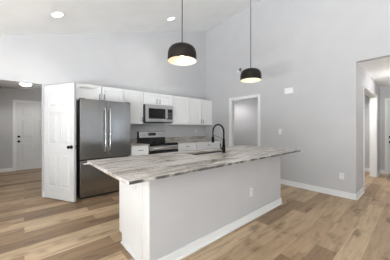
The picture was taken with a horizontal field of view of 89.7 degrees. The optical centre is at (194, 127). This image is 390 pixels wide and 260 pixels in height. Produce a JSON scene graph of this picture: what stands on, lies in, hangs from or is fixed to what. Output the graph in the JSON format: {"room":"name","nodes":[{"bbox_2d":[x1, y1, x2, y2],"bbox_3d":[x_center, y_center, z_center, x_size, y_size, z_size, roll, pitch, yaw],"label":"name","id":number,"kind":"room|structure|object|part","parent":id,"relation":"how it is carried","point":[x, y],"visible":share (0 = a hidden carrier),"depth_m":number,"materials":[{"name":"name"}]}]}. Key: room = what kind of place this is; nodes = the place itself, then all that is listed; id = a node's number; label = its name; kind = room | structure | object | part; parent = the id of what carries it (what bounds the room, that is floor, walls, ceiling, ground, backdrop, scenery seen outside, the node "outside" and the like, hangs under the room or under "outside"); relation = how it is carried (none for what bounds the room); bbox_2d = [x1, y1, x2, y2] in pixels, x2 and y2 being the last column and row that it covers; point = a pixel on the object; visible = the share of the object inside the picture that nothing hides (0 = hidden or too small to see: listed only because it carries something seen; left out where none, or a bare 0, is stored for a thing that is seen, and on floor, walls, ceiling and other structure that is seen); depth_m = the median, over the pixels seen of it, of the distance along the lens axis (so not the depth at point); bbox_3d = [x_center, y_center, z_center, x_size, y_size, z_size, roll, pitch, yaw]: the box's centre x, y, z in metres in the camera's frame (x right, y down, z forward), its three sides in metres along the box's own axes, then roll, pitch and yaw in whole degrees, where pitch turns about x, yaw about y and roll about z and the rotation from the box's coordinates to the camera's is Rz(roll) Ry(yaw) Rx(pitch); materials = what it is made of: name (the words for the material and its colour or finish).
{"room":"kitchen","nodes":[
{"label":"kitchen","id":0,"kind":"room"},
{"bbox_2d":[0,87,41,170],"bbox_3d":[-5.272,0.050,5.898,3.300,2.440,0.120,0,0,-41],"label":"wall","id":1,"kind":"structure","parent":0,"point":[7,95],"depth_m":5.69,"materials":[{"name":"grey paint"}]},
{"bbox_2d":[0,168,11,172],"bbox_3d":[-5.224,1.216,5.843,3.060,0.107,0.026,0,0,-41],"label":"baseboard","id":2,"kind":"structure","parent":1,"relation":"attached to","point":[4,169],"depth_m":5.65,"materials":[{"name":"white paint"}]},
{"bbox_2d":[13,100,41,170],"bbox_3d":[-4.987,0.220,6.134,1.050,2.099,0.138,0,0,-41],"label":"trim","id":3,"kind":"structure","parent":1,"relation":"attached to","point":[14,101],"depth_m":5.77,"materials":[{"name":"white paint"}]},
{"bbox_2d":[16,103,41,169],"bbox_3d":[-4.961,0.256,6.104,0.892,2.013,0.110,0,0,-41],"label":"door","id":4,"kind":"structure","parent":1,"relation":"in","point":[28,116],"depth_m":6.01,"materials":[{"name":"white paint"}]},
{"bbox_2d":[0,31,205,196],"bbox_3d":[-2.581,-0.955,3.852,7.770,4.450,0.120,0,0,-41],"label":"wall","id":5,"kind":"structure","parent":0,"point":[137,61],"depth_m":4.41,"materials":[{"name":"grey paint"}]},
{"bbox_2d":[44,82,77,201],"bbox_3d":[-2.395,0.243,3.462,0.774,2.030,0.184,0,0,20],"label":"door","id":6,"kind":"structure","parent":5,"relation":"in","point":[60,146],"depth_m":3.44,"materials":[{"name":"white paint"}]},
{"bbox_2d":[76,83,123,101],"bbox_3d":[-1.977,-0.692,4.062,0.911,0.313,0.356,0,0,-41],"label":"upper cabinet","id":7,"kind":"object","parent":5,"relation":"attached to","point":[86,91],"visible":0.82,"depth_m":3.92,"materials":[{"name":"white paint"}]},
{"bbox_3d":[-2.061,-0.692,3.811,0.438,0.295,0.022,0,0,-41],"label":"door","id":8,"kind":"part","parent":7,"relation":"part of","materials":[{"name":"white paint"}]},
{"bbox_3d":[-1.717,-0.692,4.111,0.438,0.295,0.022,0,0,-41],"label":"door","id":9,"kind":"part","parent":7,"relation":"part of","materials":[{"name":"white paint"}]},
{"bbox_2d":[124,89,142,123],"bbox_3d":[-1.462,-0.468,4.510,0.453,0.761,0.356,0,0,-41],"label":"upper cabinet","id":10,"kind":"object","parent":5,"relation":"attached to","point":[135,98],"visible":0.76,"depth_m":4.44,"materials":[{"name":"white paint"}]},
{"bbox_2d":[143,92,170,105],"bbox_3d":[-1.001,-0.700,4.912,0.767,0.296,0.356,0,0,-41],"label":"upper cabinet","id":11,"kind":"object","parent":5,"relation":"attached to","point":[148,98],"visible":0.78,"depth_m":4.78,"materials":[{"name":"white paint"}]},
{"bbox_3d":[-1.058,-0.700,4.685,0.366,0.278,0.022,0,0,-41],"label":"door","id":12,"kind":"part","parent":11,"relation":"part of","materials":[{"name":"white paint"}]},
{"bbox_2d":[143,104,172,122],"bbox_3d":[-0.965,-0.339,4.870,0.758,0.421,0.463,0,0,-41],"label":"microwave","id":13,"kind":"object","parent":11,"relation":"attached to","point":[151,113],"visible":0.98,"depth_m":4.68,"materials":[{"name":"grey metal"}]},
{"bbox_3d":[-0.911,-0.346,4.680,0.585,0.400,0.028,0,0,-41],"label":"door","id":14,"kind":"part","parent":13,"relation":"part of","materials":[{"name":"silver metal"}]},
{"bbox_3d":[-0.626,-0.346,4.929,0.171,0.400,0.028,0,0,-41],"label":"control panel","id":15,"kind":"part","parent":13,"relation":"part of","materials":[{"name":"silver metal"}]},
{"bbox_3d":[-0.769,-0.700,4.937,0.366,0.278,0.022,0,0,-41],"label":"door","id":16,"kind":"part","parent":11,"relation":"part of","materials":[{"name":"white paint"}]},
{"bbox_2d":[164,95,188,124],"bbox_3d":[-0.482,-0.468,5.364,0.609,0.761,0.356,0,0,-41],"label":"upper cabinet","id":17,"kind":"object","parent":5,"relation":"attached to","point":[180,105],"visible":0.79,"depth_m":5.28,"materials":[{"name":"white paint"}]},
{"bbox_3d":[-0.394,-0.468,5.264,0.592,0.743,0.022,0,0,-41],"label":"door","id":18,"kind":"part","parent":17,"relation":"part of","materials":[{"name":"white paint"}]},
{"bbox_2d":[189,98,212,124],"bbox_3d":[0.102,-0.468,5.873,0.937,0.761,0.356,0,0,-41],"label":"upper cabinet","id":19,"kind":"object","parent":5,"relation":"attached to","point":[200,110],"visible":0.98,"depth_m":5.73,"materials":[{"name":"white paint"}]},
{"bbox_3d":[0.013,-0.468,5.618,0.451,0.743,0.022,0,0,-41],"label":"door","id":20,"kind":"part","parent":19,"relation":"part of","materials":[{"name":"white paint"}]},
{"bbox_3d":[0.366,-0.468,5.926,0.451,0.743,0.022,0,0,-41],"label":"door","id":21,"kind":"part","parent":19,"relation":"part of","materials":[{"name":"white paint"}]},
{"bbox_2d":[0,168,389,259],"bbox_3d":[0.504,1.330,2.694,11.100,0.120,12.800,0,0,-41],"label":"floor","id":22,"kind":"structure","parent":0,"point":[307,224],"depth_m":2.48,"materials":[{"name":"brown wood"}]},
{"bbox_2d":[76,98,129,199],"bbox_3d":[-1.837,0.370,3.904,0.906,1.795,0.700,0,0,-41],"label":"refrigerator","id":23,"kind":"object","parent":22,"relation":"on","point":[102,126],"visible":0.79,"depth_m":3.61,"materials":[{"name":"grey metal"}]},
{"bbox_3d":[-1.831,0.021,3.552,0.451,1.071,0.022,0,0,-41],"label":"door","id":24,"kind":"part","parent":23,"relation":"part of","materials":[{"name":"silver metal"}]},
{"bbox_3d":[-1.660,0.897,3.701,0.906,0.636,0.022,0,0,-41],"label":"freezer drawer","id":25,"kind":"part","parent":23,"relation":"part of","materials":[{"name":"silver metal"}]},
{"bbox_3d":[-1.666,0.029,3.643,0.025,0.867,0.084,0,0,-41],"label":"handle","id":26,"kind":"part","parent":23,"relation":"part of","materials":[{"name":"silver metal"}]},
{"bbox_3d":[-1.602,0.029,3.699,0.025,0.867,0.084,0,0,-41],"label":"handle","id":27,"kind":"part","parent":23,"relation":"part of","materials":[{"name":"silver metal"}]},
{"bbox_3d":[-1.488,0.021,3.851,0.451,1.071,0.022,0,0,-41],"label":"door","id":28,"kind":"part","parent":23,"relation":"part of","materials":[{"name":"silver metal"}]},
{"bbox_2d":[129,145,148,155],"bbox_3d":[-1.356,0.825,4.404,0.397,0.889,0.656,0,0,-41],"label":"base cabinet","id":29,"kind":"object","parent":22,"relation":"on","point":[134,150],"visible":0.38,"depth_m":4.16,"materials":[{"name":"white paint"}]},
{"bbox_2d":[130,139,148,145],"bbox_3d":[-1.363,0.318,4.407,0.408,0.122,0.642,0,0,-41],"label":"countertop","id":30,"kind":"structure","parent":29,"relation":"on","point":[133,142],"depth_m":4.51,"materials":[{"name":"stone"}]},
{"bbox_3d":[-1.170,0.476,4.191,0.380,0.148,0.020,0,0,-41],"label":"drawer","id":31,"kind":"part","parent":29,"relation":"part of","materials":[{"name":"white paint"}]},
{"bbox_2d":[137,131,177,153],"bbox_3d":[-0.891,0.675,4.758,0.760,1.187,0.722,0,0,-41],"label":"range","id":32,"kind":"object","parent":22,"relation":"on","point":[156,141],"visible":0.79,"depth_m":4.76,"materials":[{"name":"grey metal"}]},
{"bbox_2d":[143,141,176,144],"bbox_3d":[-0.895,0.363,4.763,0.760,0.016,0.570,0,0,-41],"label":"cooktop","id":33,"kind":"object","parent":32,"relation":"in","point":[145,142],"depth_m":4.74,"materials":[{"name":"black glass"}]},
{"bbox_3d":[-0.707,0.792,4.547,0.756,0.576,0.045,0,0,-41],"label":"oven door","id":34,"kind":"part","parent":32,"relation":"part of","materials":[{"name":"black glass"}]},
{"bbox_3d":[-0.706,0.456,4.546,0.754,0.096,0.046,0,0,-41],"label":"door rail","id":35,"kind":"part","parent":32,"relation":"part of","materials":[{"name":"silver metal"}]},
{"bbox_2d":[178,142,195,151],"bbox_3d":[-0.390,0.825,5.245,0.627,0.889,0.656,0,0,-41],"label":"base cabinet","id":36,"kind":"object","parent":22,"relation":"on","point":[181,146],"visible":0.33,"depth_m":5.01,"materials":[{"name":"white paint"}]},
{"bbox_2d":[119,155,281,259],"bbox_3d":[0.286,0.826,2.761,2.459,0.886,0.769,0,0,-41],"label":"kitchen island","id":37,"kind":"object","parent":22,"relation":"on","point":[174,217],"visible":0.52,"depth_m":2.06,"materials":[{"name":"grey paint"}]},
{"bbox_3d":[-0.658,0.826,2.011,0.018,0.886,0.593,0,0,-41],"label":"panel","id":38,"kind":"part","parent":37,"relation":"part of","materials":[{"name":"white paint"}]},
{"bbox_3d":[-0.608,1.260,1.927,0.016,0.019,0.633,0,0,-41],"label":"shoe moulding","id":39,"kind":"part","parent":37,"relation":"part of","materials":[{"name":"white paint"}]},
{"bbox_2d":[132,184,136,191],"bbox_3d":[-0.591,0.580,1.913,0.009,0.072,0.115,0,0,-41],"label":"power outlet","id":40,"kind":"object","parent":37,"relation":"attached to","point":[134,186],"visible":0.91,"depth_m":1.91,"materials":[{"name":"white plastic"}]},
{"bbox_3d":[-0.501,0.826,1.813,0.006,0.886,0.060,0,0,-41],"label":"trim","id":41,"kind":"part","parent":37,"relation":"part of","materials":[{"name":"white paint"}]},
{"bbox_3d":[-0.429,0.826,1.730,0.014,0.886,0.109,0,0,-41],"label":"corner trim","id":42,"kind":"part","parent":37,"relation":"part of","materials":[{"name":"white paint"}]},
{"bbox_2d":[87,145,299,184],"bbox_3d":[0.271,0.369,2.680,2.890,0.026,1.124,0,0,-41],"label":"island countertop","id":43,"kind":"structure","parent":37,"relation":"on","point":[129,170],"depth_m":2.08,"materials":[{"name":"stone"}]},
{"bbox_2d":[192,151,221,154],"bbox_3d":[0.212,0.498,2.923,0.804,0.227,0.304,0,0,-41],"label":"sink","id":44,"kind":"object","parent":43,"relation":"in","point":[215,151],"visible":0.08,"depth_m":3.08,"materials":[{"name":"silver metal"}]},
{"bbox_2d":[212,124,225,152],"bbox_3d":[0.329,0.147,2.899,0.107,0.418,0.266,0,0,-41],"label":"faucet","id":45,"kind":"object","parent":43,"relation":"on","point":[213,135],"visible":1,"depth_m":2.83,"materials":[{"name":"black metal"}]},
{"bbox_3d":[0.538,1.220,2.487,2.439,0.097,0.026,0,0,-41],"label":"baseboard","id":46,"kind":"part","parent":37,"relation":"part of","materials":[{"name":"white paint"}]},
{"bbox_2d":[249,188,252,196],"bbox_3d":[0.773,0.886,2.705,0.072,0.115,0.009,0,0,-41],"label":"power outlet","id":47,"kind":"object","parent":37,"relation":"attached to","point":[250,189],"visible":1,"depth_m":2.69,"materials":[{"name":"white plastic"}]},
{"bbox_2d":[196,141,219,149],"bbox_3d":[0.200,0.825,5.760,0.937,0.889,0.656,0,0,-41],"label":"base cabinet","id":48,"kind":"object","parent":22,"relation":"on","point":[199,145],"visible":0.28,"depth_m":5.50,"materials":[{"name":"white paint"}]},
{"bbox_2d":[165,136,220,142],"bbox_3d":[-0.041,0.318,5.559,1.570,0.122,0.642,0,0,-41],"label":"countertop","id":49,"kind":"structure","parent":48,"relation":"on","point":[191,139],"depth_m":5.59,"materials":[{"name":"stone"}]},
{"bbox_2d":[0,0,389,90],"bbox_3d":[0.524,-2.245,2.671,11.100,2.151,12.660,0,0,-41],"label":"ceiling","id":50,"kind":"structure","parent":0,"point":[17,17],"depth_m":3.68,"materials":[{"name":"paint"}]},
{"bbox_2d":[51,12,63,16],"bbox_3d":[-2.138,-1.761,3.047,0.174,0.064,0.184,0,0,-41],"label":"recessed light","id":51,"kind":"object","parent":50,"relation":"in","point":[54,14],"visible":1,"depth_m":3.04,"materials":[{"name":"white paint"}]},
{"bbox_2d":[168,0,196,65],"bbox_3d":[-0.146,-1.437,2.233,0.329,1.349,0.329,0,0,-41],"label":"pendant light","id":52,"kind":"object","parent":50,"relation":"hanging from","point":[182,53],"visible":1,"depth_m":2.14,"materials":[{"name":"black metal"}]},
{"bbox_3d":[-0.146,-0.856,2.233,0.329,0.187,0.329,0,0,-41],"label":"lamp shade","id":53,"kind":"part","parent":52,"relation":"part of","materials":[{"name":"black metal"}]},
{"bbox_3d":[-0.146,-1.520,2.233,0.009,1.106,0.009,0,0,-41],"label":"cord","id":54,"kind":"part","parent":52,"relation":"part of","materials":[{"name":"black metal"}]},
{"bbox_2d":[240,0,261,82],"bbox_3d":[0.893,-1.671,3.139,0.329,1.817,0.329,0,0,-41],"label":"pendant light","id":55,"kind":"object","parent":50,"relation":"hanging from","point":[249,75],"visible":1,"depth_m":3.07,"materials":[{"name":"black metal"}]},
{"bbox_3d":[0.893,-1.754,3.139,0.009,1.574,0.009,0,0,-41],"label":"cord","id":56,"kind":"part","parent":55,"relation":"part of","materials":[{"name":"black metal"}]},
{"bbox_3d":[0.893,-0.856,3.139,0.329,0.187,0.329,0,0,-41],"label":"lamp shade","id":57,"kind":"part","parent":55,"relation":"part of","materials":[{"name":"black metal"}]},
{"bbox_2d":[234,98,257,145],"bbox_3d":[1.594,-0.010,5.972,1.190,2.560,2.410,0,0,-41],"label":"wall","id":58,"kind":"structure","parent":0,"point":[245,111],"depth_m":6.55,"materials":[{"name":"grey paint"}]},
{"bbox_2d":[206,0,389,193],"bbox_3d":[3.357,-0.960,2.952,0.120,4.460,9.040,0,0,-41],"label":"wall","id":59,"kind":"structure","parent":0,"point":[315,48],"depth_m":4.08,"materials":[{"name":"grey paint"}]},
{"bbox_2d":[229,94,260,146],"bbox_3d":[1.340,0.212,5.253,0.138,2.114,0.980,0,0,-41],"label":"trim","id":60,"kind":"structure","parent":59,"relation":"attached to","point":[231,100],"depth_m":5.43,"materials":[{"name":"white paint"}]},
{"bbox_2d":[284,87,293,93],"bbox_3d":[2.065,-0.815,4.300,0.055,0.132,0.190,0,0,-41],"label":"door chime","id":61,"kind":"object","parent":59,"relation":"attached to","point":[290,90],"visible":1,"depth_m":4.27,"materials":[{"name":"white plastic"}]},
{"bbox_2d":[281,179,356,199],"bbox_3d":[1.786,1.216,4.644,0.026,0.107,3.204,0,0,-41],"label":"baseboard","id":62,"kind":"structure","parent":59,"relation":"attached to","point":[343,194],"depth_m":3.84,"materials":[{"name":"white paint"}]},
{"bbox_2d":[339,173,343,178],"bbox_3d":[2.700,0.885,3.606,0.009,0.115,0.072,0,0,-41],"label":"power outlet","id":63,"kind":"object","parent":59,"relation":"attached to","point":[341,175],"visible":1,"depth_m":3.61,"materials":[{"name":"white plastic"}]},
{"bbox_2d":[357,63,379,192],"bbox_3d":[4.017,0.050,4.568,3.000,2.440,0.130,0,0,-41],"label":"wall","id":64,"kind":"structure","parent":0,"point":[363,79],"depth_m":3.78,"materials":[{"name":"grey paint"}]},
{"bbox_2d":[356,170,380,199],"bbox_3d":[4.013,1.216,4.461,3.120,0.107,0.026,0,0,-41],"label":"baseboard","id":65,"kind":"structure","parent":64,"relation":"attached to","point":[360,193],"depth_m":3.71,"materials":[{"name":"white paint"}]},
{"bbox_2d":[363,86,376,191],"bbox_3d":[3.986,0.220,4.529,1.800,2.099,0.148,0,0,-41],"label":"trim","id":66,"kind":"structure","parent":64,"relation":"attached to","point":[373,98],"depth_m":5.07,"materials":[{"name":"white paint"}]},
{"bbox_2d":[365,85,389,169],"bbox_3d":[5.378,0.050,5.382,0.120,2.440,3.450,0,0,-41],"label":"wall","id":67,"kind":"structure","parent":0,"point":[384,90],"depth_m":5.50,"materials":[{"name":"grey paint"}]},
{"bbox_2d":[365,168,384,173],"bbox_3d":[5.362,1.216,5.289,0.026,0.107,3.330,0,0,-41],"label":"baseboard","id":68,"kind":"structure","parent":67,"relation":"attached to","point":[366,169],"depth_m":5.49,"materials":[{"name":"white paint"}]},
{"bbox_2d":[385,98,389,173],"bbox_3d":[5.627,0.225,5.082,0.138,2.089,1.010,0,0,-41],"label":"trim","id":69,"kind":"structure","parent":67,"relation":"attached to","point":[386,99],"depth_m":5.39,"materials":[{"name":"white paint"}]},
{"bbox_2d":[388,100,389,173],"bbox_3d":[5.597,0.253,5.056,0.110,2.018,0.882,0,0,-41],"label":"door","id":70,"kind":"structure","parent":67,"relation":"in","point":[389,100],"depth_m":5.38,"materials":[{"name":"white paint"}]}
]}

